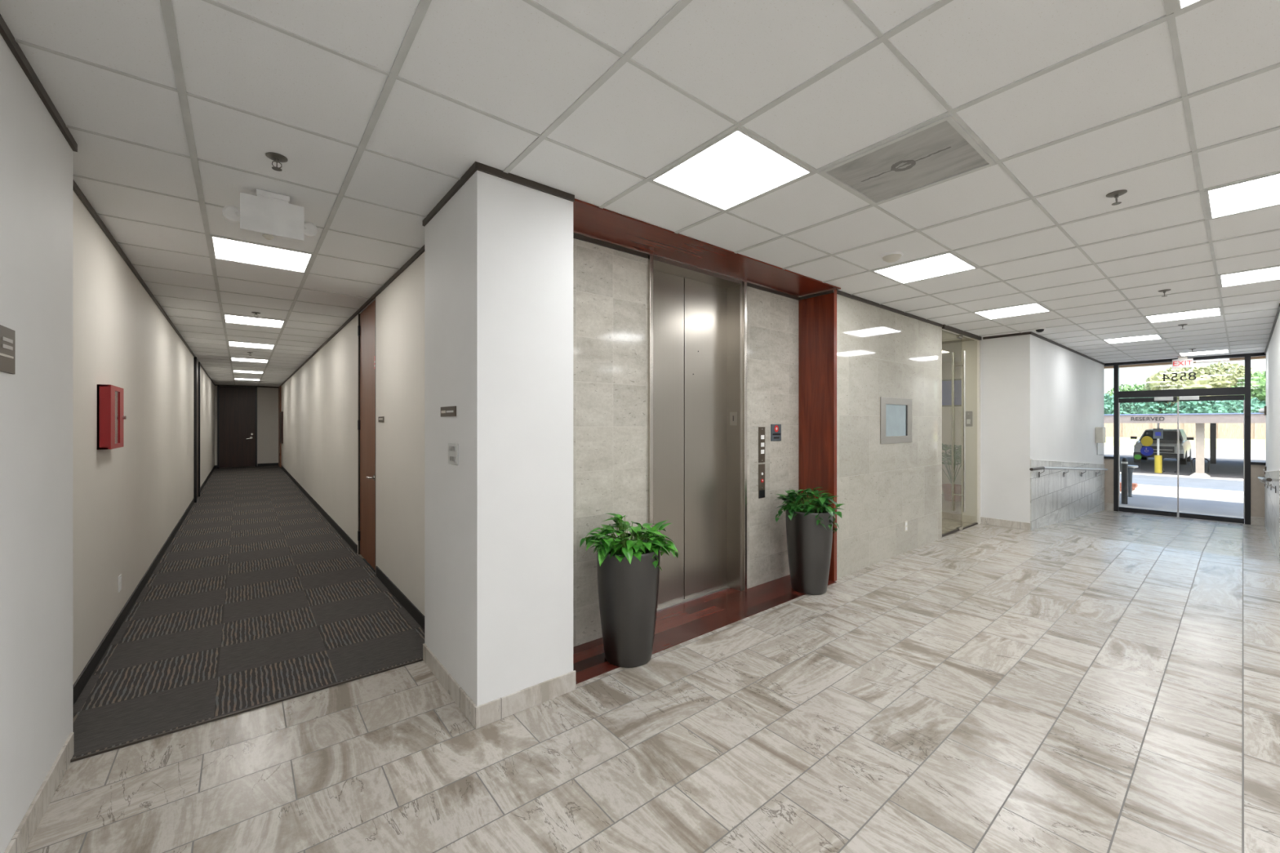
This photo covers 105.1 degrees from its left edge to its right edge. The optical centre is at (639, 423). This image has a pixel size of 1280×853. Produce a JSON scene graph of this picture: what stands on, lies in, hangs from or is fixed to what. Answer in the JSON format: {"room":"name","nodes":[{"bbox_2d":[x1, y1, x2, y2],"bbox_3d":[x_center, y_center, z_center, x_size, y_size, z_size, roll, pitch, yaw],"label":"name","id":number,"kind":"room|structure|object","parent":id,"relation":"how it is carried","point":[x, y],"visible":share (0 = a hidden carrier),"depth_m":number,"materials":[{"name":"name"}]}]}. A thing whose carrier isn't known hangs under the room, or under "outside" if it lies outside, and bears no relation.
{"room":"lobby","nodes":[
{"label":"lobby","id":0,"kind":"room"},
{"bbox_2d":[0,34,72,852],"bbox_3d":[-0.091,0.135,-1.117,0.350,2.831,8.380,0,0,-39],"label":"wall","id":1,"kind":"structure","parent":0,"point":[36,157],"depth_m":1.81,"materials":[{"name":"white paint"}]},
{"bbox_2d":[0,324,15,373],"bbox_3d":[-2.021,-0.238,1.542,0.008,0.147,0.282,0,0,-39],"label":"room sign","id":2,"kind":"object","parent":1,"relation":"attached to","point":[7,335],"visible":1,"depth_m":1.60,"materials":[{"name":"brown metal"}]},
{"bbox_2d":[0,13,77,151],"bbox_3d":[-0.012,-1.264,-0.925,0.014,0.034,8.180,0,0,-39],"label":"trim","id":3,"kind":"structure","parent":1,"relation":"attached to","point":[5,32],"depth_m":1.79,"materials":[{"name":"brown metal"}]},
{"bbox_2d":[4,732,74,852],"bbox_3d":[0.003,1.448,-0.945,0.012,0.105,8.130,0,0,-39],"label":"baseboard","id":4,"kind":"structure","parent":1,"relation":"attached to","point":[19,843],"depth_m":1.86,"materials":[{"name":"ceramic"}]},
{"bbox_2d":[72,190,214,685],"bbox_3d":[-8.517,0.135,9.172,0.250,2.831,18.220,0,0,-39],"label":"wall","id":5,"kind":"structure","parent":0,"point":[128,500],"depth_m":3.69,"materials":[{"name":"beige paint"}]},
{"bbox_2d":[97,384,126,449],"bbox_3d":[-3.488,-0.038,3.241,0.075,0.407,0.430,0,0,-39],"label":"fire extinguisher cabinet","id":6,"kind":"object","parent":5,"relation":"attached to","point":[110,398],"visible":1,"depth_m":3.09,"materials":[{"name":"red metal"}]},
{"bbox_2d":[72,466,214,706],"bbox_3d":[-8.385,1.450,9.216,0.010,0.100,18.120,0,0,-39],"label":"baseboard","id":7,"kind":"structure","parent":5,"relation":"attached to","point":[82,681],"depth_m":3.56,"materials":[{"name":"black rubber"}]},
{"bbox_2d":[72,178,215,385],"bbox_3d":[-8.383,-1.264,9.217,0.014,0.034,18.120,0,0,-39],"label":"trim","id":8,"kind":"structure","parent":5,"relation":"attached to","point":[76,188],"depth_m":3.57,"materials":[{"name":"brown metal"}]},
{"bbox_2d":[193,356,199,502],"bbox_3d":[-8.695,0.124,9.621,0.039,2.739,1.060,0,0,-39],"label":"door","id":9,"kind":"structure","parent":5,"relation":"in","point":[196,364],"depth_m":9.22,"materials":[{"name":"brown wood"}]},
{"bbox_2d":[214,385,278,467],"bbox_3d":[-13.526,0.135,16.841,2.150,2.831,0.200,0,0,-39],"label":"wall","id":10,"kind":"structure","parent":0,"point":[267,397],"depth_m":17.11,"materials":[{"name":"beige paint"}]},
{"bbox_2d":[217,385,257,468],"bbox_3d":[-13.608,0.124,16.570,1.040,2.739,0.114,0,0,-39],"label":"door","id":11,"kind":"structure","parent":10,"relation":"in","point":[237,406],"depth_m":16.58,"materials":[{"name":"brown wood"}]},
{"bbox_2d":[71,465,424,759],"bbox_3d":[-7.686,1.498,9.719,1.730,0.008,18.220,0,0,-39],"label":"floor","id":12,"kind":"structure","parent":0,"point":[255,598],"depth_m":3.70,"materials":[{"name":"carpet"}]},
{"bbox_2d":[280,252,424,615],"bbox_3d":[-6.977,0.135,10.353,0.170,2.831,18.330,0,0,-39],"label":"wall","id":13,"kind":"structure","parent":0,"point":[319,402],"depth_m":4.73,"materials":[{"name":"beige paint"}]},
{"bbox_2d":[278,386,280,467],"bbox_3d":[-12.384,0.120,16.835,0.044,2.730,0.950,0,0,-39],"label":"door","id":14,"kind":"structure","parent":13,"relation":"in","point":[279,388],"depth_m":16.70,"materials":[{"name":"brown laminate"}]},
{"bbox_2d":[279,244,424,386],"bbox_3d":[-7.017,-1.264,10.257,0.014,0.034,18.230,0,0,-39],"label":"trim","id":15,"kind":"structure","parent":13,"relation":"attached to","point":[421,250],"depth_m":4.88,"materials":[{"name":"brown metal"}]},
{"bbox_2d":[280,465,424,630],"bbox_3d":[-6.637,1.450,9.792,0.010,0.100,17.030,0,0,-39],"label":"baseboard","id":16,"kind":"structure","parent":13,"relation":"attached to","point":[418,616],"depth_m":4.58,"materials":[{"name":"black rubber"}]},
{"bbox_2d":[357,297,375,573],"bbox_3d":[-2.911,0.124,5.224,0.108,2.739,0.940,0,0,-39],"label":"door","id":17,"kind":"structure","parent":13,"relation":"in","point":[366,318],"depth_m":5.24,"materials":[{"name":"brown laminate"}]},
{"bbox_2d":[424,169,573,706],"bbox_3d":[-0.870,0.135,2.933,0.550,2.831,0.890,0,0,-39],"label":"wall","id":18,"kind":"structure","parent":0,"point":[499,253],"depth_m":2.60,"materials":[{"name":"white paint"}]},
{"bbox_2d":[422,643,476,728],"bbox_3d":[-1.088,1.448,2.756,0.012,0.105,0.890,0,0,-39],"label":"baseboard","id":19,"kind":"structure","parent":18,"relation":"attached to","point":[458,695],"depth_m":2.69,"materials":[{"name":"tile"}]},
{"bbox_2d":[422,161,478,226],"bbox_3d":[-1.084,-1.264,2.750,0.014,0.034,0.904,0,0,-39],"label":"trim","id":20,"kind":"structure","parent":18,"relation":"attached to","point":[472,170],"depth_m":2.66,"materials":[{"name":"brown metal"}]},
{"bbox_2d":[448,443,458,465],"bbox_3d":[-1.023,0.168,2.678,0.010,0.115,0.152,0,0,-39],"label":"switch plate","id":21,"kind":"object","parent":18,"relation":"attached to","point":[453,448],"visible":1,"depth_m":2.66,"materials":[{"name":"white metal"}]},
{"bbox_2d":[475,670,575,728],"bbox_3d":[-0.585,1.448,2.583,0.570,0.105,0.012,0,0,-39],"label":"baseboard","id":22,"kind":"structure","parent":18,"relation":"attached to","point":[486,713],"depth_m":2.56,"materials":[{"name":"ceramic"}]},
{"bbox_2d":[477,162,574,201],"bbox_3d":[-0.585,-1.264,2.583,0.550,0.034,0.014,0,0,-39],"label":"trim","id":23,"kind":"structure","parent":18,"relation":"attached to","point":[482,167],"depth_m":2.56,"materials":[{"name":"brown metal"}]},
{"bbox_2d":[573,238,648,647],"bbox_3d":[-0.381,0.135,3.505,0.930,2.831,0.280,0,0,-39],"label":"wall","id":24,"kind":"structure","parent":0,"point":[611,286],"depth_m":3.42,"materials":[{"name":"stone"}]},
{"bbox_2d":[573,233,648,258],"bbox_3d":[-0.296,-1.258,3.385,0.910,0.044,0.014,0,0,-39],"label":"trim","id":25,"kind":"structure","parent":24,"relation":"attached to","point":[575,236],"depth_m":3.44,"materials":[{"name":"brown wood"}]},
{"bbox_2d":[0,0,1279,386],"bbox_3d":[-0.059,-1.318,10.776,15.700,0.086,27.200,0,0,-39],"label":"ceiling","id":26,"kind":"structure","parent":0,"point":[510,60],"depth_m":2.16,"materials":[{"name":"tile"}]},
{"bbox_2d":[227,341,275,349],"bbox_3d":[-6.366,-1.276,8.034,0.594,0.007,0.594,0,0,-39],"label":"recessed light","id":27,"kind":"object","parent":26,"relation":"in","point":[236,344],"visible":1,"depth_m":7.99,"materials":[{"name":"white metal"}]},
{"bbox_2d":[222,313,285,328],"bbox_3d":[-4.834,-1.276,6.148,0.594,0.007,0.594,0,0,-39],"label":"recessed light","id":28,"kind":"object","parent":26,"relation":"in","point":[229,318],"visible":0.97,"depth_m":6.13,"materials":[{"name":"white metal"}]},
{"bbox_2d":[208,235,314,273],"bbox_3d":[-2.878,-1.276,3.741,0.594,0.007,0.594,0,0,-39],"label":"recessed light","id":29,"kind":"object","parent":26,"relation":"in","point":[223,248],"visible":1,"depth_m":3.72,"materials":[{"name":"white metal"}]},
{"bbox_2d":[222,188,317,242],"bbox_3d":[-2.080,-1.153,2.774,0.434,0.255,0.150,0,0,-39],"label":"emergency light","id":30,"kind":"object","parent":26,"relation":"attached to","point":[270,215],"visible":1,"depth_m":2.71,"materials":[{"name":"white plastic"}]},
{"bbox_2d":[265,151,288,171],"bbox_3d":[-1.746,-1.251,2.356,0.086,0.058,0.086,0,0,-39],"label":"sprinkler head","id":31,"kind":"object","parent":26,"relation":"attached to","point":[277,157],"visible":1,"depth_m":2.35},
{"bbox_2d":[649,127,813,211],"bbox_3d":[0.466,-1.276,2.529,0.594,0.007,0.594,0,0,-39],"label":"recessed light","id":32,"kind":"object","parent":26,"relation":"in","point":[737,168],"visible":1,"depth_m":2.49,"materials":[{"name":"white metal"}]},
{"bbox_2d":[880,251,902,262],"bbox_3d":[1.913,-1.255,3.719,0.150,0.052,0.150,0,0,-39],"label":"smoke detector","id":33,"kind":"object","parent":26,"relation":"attached to","point":[891,256],"visible":1,"depth_m":3.68,"materials":[{"name":"white plastic"}]},
{"bbox_2d":[818,114,995,205],"bbox_3d":[1.324,-1.274,2.440,0.594,0.011,0.594,0,0,-39],"label":"panel","id":34,"kind":"object","parent":26,"relation":"attached to","point":[941,150],"visible":1,"depth_m":2.41,"materials":[{"name":"white metal"}]},
{"bbox_2d":[871,252,977,284],"bbox_3d":[2.360,-1.276,4.067,0.594,0.007,0.594,0,0,-39],"label":"recessed light","id":35,"kind":"object","parent":26,"relation":"in","point":[949,263],"visible":1,"depth_m":4.05,"materials":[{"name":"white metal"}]},
{"bbox_2d":[973,302,1051,319],"bbox_3d":[4.253,-1.276,5.606,0.594,0.007,0.594,0,0,-39],"label":"recessed light","id":36,"kind":"object","parent":26,"relation":"in","point":[1035,308],"visible":1,"depth_m":5.59,"materials":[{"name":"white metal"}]},
{"bbox_2d":[1102,333,1162,343],"bbox_3d":[7.478,-1.276,7.441,0.594,0.007,0.594,0,0,-39],"label":"recessed light","id":37,"kind":"object","parent":26,"relation":"in","point":[1150,337],"visible":1,"depth_m":7.44,"materials":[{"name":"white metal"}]},
{"bbox_2d":[1172,355,1193,368],"bbox_3d":[10.403,-1.170,9.395,0.044,0.220,0.270,0,0,-39],"label":"exit sign","id":38,"kind":"object","parent":26,"relation":"hanging from","point":[1183,362],"visible":1,"depth_m":9.38,"materials":[{"name":"white plastic"}]},
{"bbox_2d":[1144,307,1222,323],"bbox_3d":[6.443,-1.276,5.814,0.594,0.007,0.594,0,0,-39],"label":"recessed light","id":39,"kind":"object","parent":26,"relation":"in","point":[1216,311],"visible":1,"depth_m":5.81,"materials":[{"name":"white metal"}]},
{"bbox_2d":[1171,0,1205,14],"bbox_3d":[1.620,-1.276,1.108,0.594,0.007,0.594,0,0,-39],"label":"recessed light","id":40,"kind":"object","parent":26,"relation":"in","point":[1179,6],"visible":1,"depth_m":1.49,"materials":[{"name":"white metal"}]},
{"bbox_2d":[1178,349,1229,355],"bbox_3d":[10.230,-1.276,8.891,0.594,0.007,0.594,0,0,-39],"label":"recessed light","id":41,"kind":"object","parent":26,"relation":"in","point":[1224,350],"visible":1,"depth_m":8.91,"materials":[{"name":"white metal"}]},
{"bbox_2d":[1204,173,1279,219],"bbox_3d":[3.514,-1.276,2.647,0.594,0.007,0.594,0,0,-39],"label":"recessed light","id":42,"kind":"object","parent":26,"relation":"in","point":[1264,192],"visible":1,"depth_m":2.77,"materials":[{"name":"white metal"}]},
{"bbox_2d":[1217,266,1279,287],"bbox_3d":[5.407,-1.276,4.186,0.594,0.007,0.594,0,0,-39],"label":"recessed light","id":43,"kind":"object","parent":26,"relation":"in","point":[1272,273],"visible":1,"depth_m":4.28,"materials":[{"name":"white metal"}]},
{"bbox_2d":[24,517,1279,852],"bbox_3d":[3.011,1.500,2.447,9.560,0.001,10.000,0,0,-39],"label":"floor","id":44,"kind":"structure","parent":0,"point":[978,688],"depth_m":2.30,"materials":[{"name":"tile"}]},
{"bbox_2d":[70,658,422,762],"bbox_3d":[-1.948,1.496,2.635,1.500,0.010,0.012,0,0,-39],"label":"trim","id":45,"kind":"structure","parent":44,"relation":"on","point":[420,660],"depth_m":2.51,"materials":[{"name":"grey metal"}]},
{"bbox_2d":[573,574,836,684],"bbox_3d":[0.546,1.498,3.926,2.900,0.007,0.575,0,0,-39],"label":"floor","id":46,"kind":"structure","parent":0,"point":[679,624],"depth_m":3.80,"materials":[{"name":"brown wood"}]},
{"bbox_2d":[596,539,659,667],"bbox_3d":[-0.075,1.145,3.144,0.406,0.700,0.406,0,0,-39],"label":"planter","id":47,"kind":"object","parent":46,"relation":"on","point":[628,593],"visible":0.74,"depth_m":2.98,"materials":[{"name":"ceramic"}]},
{"bbox_2d":[579,513,678,570],"bbox_3d":[-0.058,0.756,3.157,0.641,0.336,0.560,0,0,-39],"label":"pothos plant","id":48,"kind":"object","parent":47,"relation":"in","point":[640,544],"visible":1,"depth_m":3.07,"materials":[{"name":"green plant"}]},
{"bbox_2d":[648,254,746,611],"bbox_3d":[0.426,0.117,4.125,1.135,2.756,0.285,0,0,-39],"label":"elevator door","id":49,"kind":"structure","parent":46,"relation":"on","point":[697,317],"depth_m":4.23,"materials":[{"name":"silver metal"}]},
{"bbox_2d":[785,506,833,595],"bbox_3d":[1.522,1.135,4.414,0.406,0.720,0.406,0,0,-39],"label":"planter","id":50,"kind":"object","parent":46,"relation":"on","point":[809,544],"visible":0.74,"depth_m":4.26,"materials":[{"name":"plastic"}]},
{"bbox_2d":[775,487,844,533],"bbox_3d":[1.514,0.782,4.405,0.576,0.428,0.608,0,0,-39],"label":"pothos plant","id":51,"kind":"object","parent":50,"relation":"in","point":[821,504],"visible":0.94,"depth_m":4.34,"materials":[{"name":"green plant"}]},
{"bbox_2d":[746,286,798,588],"bbox_3d":[1.193,0.135,4.784,0.915,2.831,0.280,0,0,-39],"label":"wall panel","id":52,"kind":"object","parent":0,"point":[772,319],"visible":0.57,"depth_m":4.63,"materials":[{"name":"stone"}]},
{"bbox_2d":[758,463,764,498],"bbox_3d":[1.133,0.537,4.543,0.090,0.315,0.018,0,0,-39],"label":"panel","id":53,"kind":"object","parent":52,"relation":"attached to","point":[761,467],"visible":1,"depth_m":4.54,"materials":[{"name":"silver metal"}]},
{"bbox_2d":[758,426,764,462],"bbox_3d":[1.132,0.200,4.546,0.090,0.330,0.012,0,0,-39],"label":"plate","id":54,"kind":"object","parent":52,"relation":"attached to","point":[761,429],"visible":1,"depth_m":4.54,"materials":[{"name":"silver metal"}]},
{"bbox_2d":[746,282,799,300],"bbox_3d":[1.272,-1.258,4.658,0.850,0.044,0.014,0,0,-39],"label":"trim","id":55,"kind":"structure","parent":52,"relation":"attached to","point":[750,285],"depth_m":4.64,"materials":[{"name":"brown metal"}]},
{"bbox_2d":[770,424,781,440],"bbox_3d":[1.302,0.090,4.685,0.159,0.160,0.010,0,0,-39],"label":"notice sign","id":56,"kind":"object","parent":52,"relation":"attached to","point":[775,429],"visible":1,"depth_m":4.68,"materials":[{"name":"silver metal"}]},
{"bbox_2d":[798,289,836,581],"bbox_3d":[1.736,0.110,4.800,0.050,2.781,0.380,0,0,-39],"label":"wood column","id":57,"kind":"structure","parent":0,"point":[817,315],"depth_m":4.76,"materials":[{"name":"brown wood"}]},
{"bbox_2d":[836,293,942,578],"bbox_3d":[2.852,0.135,5.584,2.670,2.831,0.130,0,0,-39],"label":"wall","id":58,"kind":"structure","parent":0,"point":[881,352],"depth_m":5.33,"materials":[{"name":"stone"}]},
{"bbox_2d":[573,198,840,297],"bbox_3d":[0.630,-1.275,3.862,2.950,0.011,0.400,0,0,-39],"label":"trim","id":59,"kind":"structure","parent":58,"relation":"attached to","point":[589,220],"depth_m":3.58,"materials":[{"name":"brown wood"}]},
{"bbox_2d":[836,289,942,327],"bbox_3d":[2.897,-1.264,5.528,2.670,0.034,0.014,0,0,-39],"label":"trim","id":60,"kind":"structure","parent":58,"relation":"attached to","point":[839,292],"depth_m":5.35,"materials":[{"name":"brown metal"}]},
{"bbox_2d":[880,396,911,444],"bbox_3d":[2.897,-0.030,5.529,0.780,0.510,0.012,0,0,-39],"label":"wall display","id":61,"kind":"object","parent":58,"relation":"attached to","point":[895,414],"visible":1,"depth_m":5.51,"materials":[{"name":"metal"}]},
{"bbox_2d":[942,334,977,537],"bbox_3d":[4.463,0.134,6.848,1.415,2.730,0.172,0,0,-39],"label":"glass entrance","id":62,"kind":"object","parent":58,"relation":"attached to","point":[959,336],"visible":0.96,"depth_m":6.78,"materials":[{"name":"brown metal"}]},
{"bbox_2d":[942,324,981,340],"bbox_3d":[4.493,-1.256,6.815,1.430,0.050,0.030,0,0,-39],"label":"trim","id":63,"kind":"structure","parent":58,"relation":"attached to","point":[944,326],"depth_m":6.74,"materials":[{"name":"brown metal"}]},
{"bbox_2d":[942,361,961,493],"bbox_3d":[4.939,0.110,8.589,4.900,2.781,3.100,0,0,-39],"label":"wall","id":64,"kind":"structure","parent":0,"point":[946,366],"depth_m":10.29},
{"bbox_2d":[942,378,961,406],"bbox_3d":[6.525,-0.635,10.264,0.024,0.570,0.800,0,0,-39],"label":"framed picture","id":65,"kind":"object","parent":64,"relation":"attached to","point":[946,384],"visible":0.29,"depth_m":10.27,"materials":[{"name":"blue paint"}]},
{"bbox_2d":[942,493,961,519],"bbox_3d":[5.660,1.500,9.097,2.940,0.001,3.020,0,0,-39],"label":"floor","id":66,"kind":"structure","parent":0,"point":[947,512],"depth_m":8.49,"materials":[{"name":"ceramic"}]},
{"bbox_2d":[942,443,961,502],"bbox_3d":[5.977,0.927,9.386,1.246,1.146,1.223,0,0,-6],"label":"potted palm","id":67,"kind":"object","parent":66,"relation":"on","point":[947,488],"visible":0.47,"depth_m":9.45,"materials":[{"name":"ceramic"}]},
{"bbox_2d":[942,484,961,502],"bbox_3d":[6.065,1.350,9.503,0.360,0.300,0.360,0,0,-39],"label":"pot","id":68,"kind":"object","parent":67,"relation":"on","point":[947,488],"depth_m":9.40,"materials":[{"name":"ceramic"}]},
{"bbox_2d":[961,337,981,524],"bbox_3d":[5.028,0.135,7.417,0.160,2.831,0.230,0,0,-39],"label":"wall","id":69,"kind":"structure","parent":0,"point":[972,347],"depth_m":7.33,"materials":[{"name":"beige paint"}]},
{"bbox_2d":[981,333,1032,523],"bbox_3d":[5.322,0.135,7.128,0.110,2.831,0.590,0,0,-39],"label":"wall","id":70,"kind":"structure","parent":0,"point":[1006,362],"depth_m":7.08,"materials":[{"name":"white paint"}]},
{"bbox_2d":[980,516,1030,530],"bbox_3d":[5.274,1.450,7.089,0.012,0.100,0.590,0,0,-39],"label":"baseboard","id":71,"kind":"structure","parent":70,"relation":"attached to","point":[1012,524],"depth_m":7.08,"materials":[{"name":"ceramic"}]},
{"bbox_2d":[1032,335,1103,463],"bbox_3d":[7.716,0.409,8.771,5.680,3.381,0.120,0,0,-39],"label":"wall","id":72,"kind":"structure","parent":0,"point":[1068,386],"depth_m":8.24,"materials":[{"name":"white paint"}]},
{"bbox_2d":[1030,459,1104,530],"bbox_3d":[7.708,1.201,8.679,5.770,1.371,0.012,0,0,-39],"label":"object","id":73,"kind":"structure","parent":72,"relation":"attached to","point":[1055,498],"depth_m":8.08,"materials":[{"name":"tile"}]},
{"bbox_2d":[1030,331,1105,364],"bbox_3d":[7.716,-1.264,8.684,5.790,0.034,0.014,0,0,-39],"label":"trim","id":74,"kind":"structure","parent":72,"relation":"attached to","point":[1032,333],"depth_m":8.12,"materials":[{"name":"black wood"}]},
{"bbox_2d":[1029,466,1107,477],"bbox_3d":[7.558,0.835,8.500,5.894,0.459,0.093,0,0,-39],"label":"handrail","id":75,"kind":"object","parent":72,"relation":"attached to","point":[1037,468],"visible":1,"depth_m":7.90,"materials":[{"name":"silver metal"}]},
{"bbox_2d":[1095,426,1107,455],"bbox_3d":[9.354,0.365,9.934,0.350,0.570,0.140,0,0,-39],"label":"dispenser","id":76,"kind":"object","parent":72,"relation":"attached to","point":[1100,432],"visible":1,"depth_m":9.85,"materials":[{"name":"white plastic"}]},
{"bbox_2d":[1033,510,1279,562],"bbox_3d":[8.473,1.685,7.904,5.800,0.370,2.380,0,0,-39],"label":"floor","id":77,"kind":"structure","parent":0,"point":[1215,537],"depth_m":7.25,"materials":[{"name":"ceramic"}]},
{"bbox_2d":[1120,484,1244,524],"bbox_3d":[12.700,1.992,12.898,7.020,0.215,28.000,0,0,-39],"label":"ground","id":78,"kind":"structure","parent":0,"point":[1222,503],"depth_m":11.90,"materials":[{"name":"concrete"}]},
{"bbox_2d":[1120,457,1128,504],"bbox_3d":[11.316,1.347,11.445,0.116,1.074,0.116,0,0,-39],"label":"bollard","id":79,"kind":"object","parent":78,"relation":"on","point":[1124,463],"visible":1,"depth_m":11.41,"materials":[{"name":"metal"}]},
{"bbox_3d":[10.329,0.217,11.074,0.200,3.335,0.160,0,0,-39],"label":"square column","id":80,"kind":"structure","parent":78,"relation":"on","visible":0},
{"bbox_2d":[1103,355,1266,368],"bbox_3d":[11.440,-1.650,11.230,2.680,0.500,15.000,0,0,-39],"label":"overhang","id":81,"kind":"object","parent":80,"relation":"on","point":[1260,357],"visible":0.06,"depth_m":11.22,"materials":[{"name":"beige paint"}]},
{"bbox_2d":[1103,458,1266,517],"bbox_3d":[10.704,1.365,9.717,0.130,1.210,2.420,0,0,-39],"label":"wall","id":82,"kind":"structure","parent":0,"point":[1257,487],"depth_m":8.97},
{"bbox_2d":[1104,502,1264,526],"bbox_3d":[10.637,1.790,9.688,0.010,0.160,2.116,0,0,-39],"label":"baseboard","id":83,"kind":"structure","parent":82,"relation":"attached to","point":[1256,521],"depth_m":8.96,"materials":[{"name":"ceramic"}]},
{"bbox_2d":[1103,352,1266,524],"bbox_3d":[10.676,0.295,9.720,0.130,3.150,2.140,0,0,-39],"label":"door frame","id":84,"kind":"structure","parent":82,"relation":"in","point":[1246,390],"depth_m":9.57,"materials":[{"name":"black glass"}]},
{"bbox_2d":[1118,395,1244,524],"bbox_3d":[10.646,0.665,9.709,0.090,2.390,1.680,0,0,-39],"label":"door","id":85,"kind":"structure","parent":84,"relation":"attached to","point":[1181,398],"depth_m":9.69,"materials":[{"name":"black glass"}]},
{"bbox_2d":[1103,454,1266,479],"bbox_3d":[24.784,2.123,26.585,16.000,0.155,70.000,0,0,-39],"label":"ground","id":86,"kind":"structure","parent":0,"point":[1224,468],"depth_m":22.70,"materials":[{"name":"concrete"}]},
{"bbox_2d":[1153,422,1163,473],"bbox_3d":[21.351,1.025,20.186,0.220,2.050,0.280,0,0,-39],"label":"parking sign","id":87,"kind":"object","parent":86,"relation":"on","point":[1157,433],"visible":1,"depth_m":20.14,"materials":[{"name":"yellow metal"}]},
{"bbox_2d":[1130,428,1194,464],"bbox_3d":[27.498,1.183,25.774,4.810,1.724,2.240,0,0,-39],"label":"parked car","id":88,"kind":"object","parent":86,"relation":"on","point":[1168,445],"visible":0.72,"depth_m":24.68,"materials":[{"name":"white paint"}]},
{"bbox_2d":[1142,445,1174,453],"bbox_3d":[25.709,1.295,24.321,0.100,0.310,1.100,0,0,-39],"label":"grille","id":89,"kind":"object","parent":88,"relation":"attached to","point":[1162,449],"depth_m":24.11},
{"bbox_2d":[1103,413,1266,476],"bbox_3d":[24.555,0.838,24.465,13.030,2.415,25.000,0,0,-39],"label":"carport","id":90,"kind":"object","parent":86,"relation":"on","point":[1199,419],"visible":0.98,"depth_m":18.95,"materials":[{"name":"concrete"}]},
{"bbox_2d":[1103,436,1266,450],"bbox_3d":[57.280,2.140,65.879,52.000,0.220,150.000,0,0,-39],"label":"ground","id":91,"kind":"structure","parent":0,"point":[1221,443],"depth_m":48.58,"materials":[{"name":"beige concrete"}]},
{"bbox_2d":[1103,394,1136,414],"bbox_3d":[73.731,-1.313,77.385,6.900,6.751,6.957,0,0,-39],"label":"tree","id":92,"kind":"object","parent":91,"relation":"on","point":[1108,402],"visible":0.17,"depth_m":75.38,"materials":[{"name":"green plant"}]},
{"bbox_2d":[1120,397,1175,413],"bbox_3d":[77.612,-1.534,75.766,7.350,7.191,7.412,0,0,-39],"label":"tree","id":93,"kind":"object","parent":91,"relation":"on","point":[1141,407],"visible":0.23,"depth_m":73.83,"materials":[{"name":"green plant"}]},
{"bbox_2d":[1142,366,1221,410],"bbox_3d":[81.556,-3.305,73.887,8.310,10.726,8.260,0,0,-39],"label":"tree","id":94,"kind":"object","parent":91,"relation":"on","point":[1155,382],"visible":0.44,"depth_m":72.47,"materials":[{"name":"green plant"}]},
{"bbox_2d":[1103,422,1266,439],"bbox_3d":[71.304,0.790,70.781,0.250,2.480,100.080,0,0,-39],"label":"wall","id":95,"kind":"structure","parent":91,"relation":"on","point":[1224,430],"depth_m":66.32,"materials":[{"name":"beige paint"}]},
{"bbox_2d":[1167,400,1222,413],"bbox_3d":[78.241,-0.868,68.658,6.028,5.865,5.943,0,0,-39],"label":"tree","id":96,"kind":"object","parent":91,"relation":"on","point":[1193,406],"visible":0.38,"depth_m":67.71,"materials":[{"name":"green plant"}]},
{"bbox_2d":[1194,361,1258,401],"bbox_3d":[85.634,-3.544,72.181,7.628,11.204,7.810,0,0,-39],"label":"tree","id":97,"kind":"object","parent":91,"relation":"on","point":[1228,380],"visible":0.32,"depth_m":70.50,"materials":[{"name":"green plant"}]},
{"bbox_2d":[1213,397,1266,413],"bbox_3d":[80.563,-0.784,65.756,6.203,5.697,5.969,0,0,-39],"label":"tree","id":98,"kind":"object","parent":91,"relation":"on","point":[1231,406],"visible":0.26,"depth_m":65.07,"materials":[{"name":"green plant"}]},
{"bbox_2d":[1226,370,1266,401],"bbox_3d":[86.104,-2.603,66.759,7.921,9.324,8.151,0,0,-39],"label":"tree","id":99,"kind":"object","parent":91,"relation":"on","point":[1258,383],"visible":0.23,"depth_m":66.18,"materials":[{"name":"green plant"}]},
{"bbox_2d":[1103,445,1266,460],"bbox_3d":[34.048,2.125,40.556,16.000,0.150,100.000,0,0,-39],"label":"ground","id":100,"kind":"structure","parent":0,"point":[1128,451],"depth_m":33.18,"materials":[{"name":"concrete"}]},
{"bbox_2d":[1266,312,1279,471],"bbox_3d":[9.182,0.409,7.024,5.610,3.381,0.160,0,0,-39],"label":"wall","id":101,"kind":"structure","parent":0,"point":[1273,353],"depth_m":6.53,"materials":[{"name":"white paint"}]},
{"bbox_2d":[1264,471,1279,561],"bbox_3d":[9.120,1.204,7.084,5.590,1.365,0.012,0,0,-39],"label":"trim","id":102,"kind":"structure","parent":101,"relation":"attached to","point":[1272,500],"depth_m":6.23,"materials":[{"name":"tile"}]},
{"label":"outside","id":103,"kind":"structure","parent":0,"visible":0},
{"bbox_2d":[1105,383,1165,413],"bbox_3d":[84.052,-2.315,83.734,9.324,9.071,9.173,0,0,-39],"label":"tree","id":104,"kind":"object","parent":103,"point":[1130,388],"visible":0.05,"depth_m":83.63,"materials":[{"name":"green plant"}]},
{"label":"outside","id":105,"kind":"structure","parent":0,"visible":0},
{"bbox_2d":[1120,473,1243,491],"bbox_3d":[15.899,2.125,19.363,6.100,0.150,70.000,0,0,-39],"label":"ground","id":106,"kind":"structure","parent":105,"point":[1216,484],"depth_m":16.84,"materials":[{"name":"grey concrete"}]},
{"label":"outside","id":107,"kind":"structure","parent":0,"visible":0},
{"bbox_2d":[1120,471,1243,480],"bbox_3d":[18.421,2.105,21.413,0.400,0.190,70.000,0,0,-39],"label":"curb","id":108,"kind":"structure","parent":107,"point":[1135,473],"depth_m":18.48,"materials":[{"name":"concrete"}]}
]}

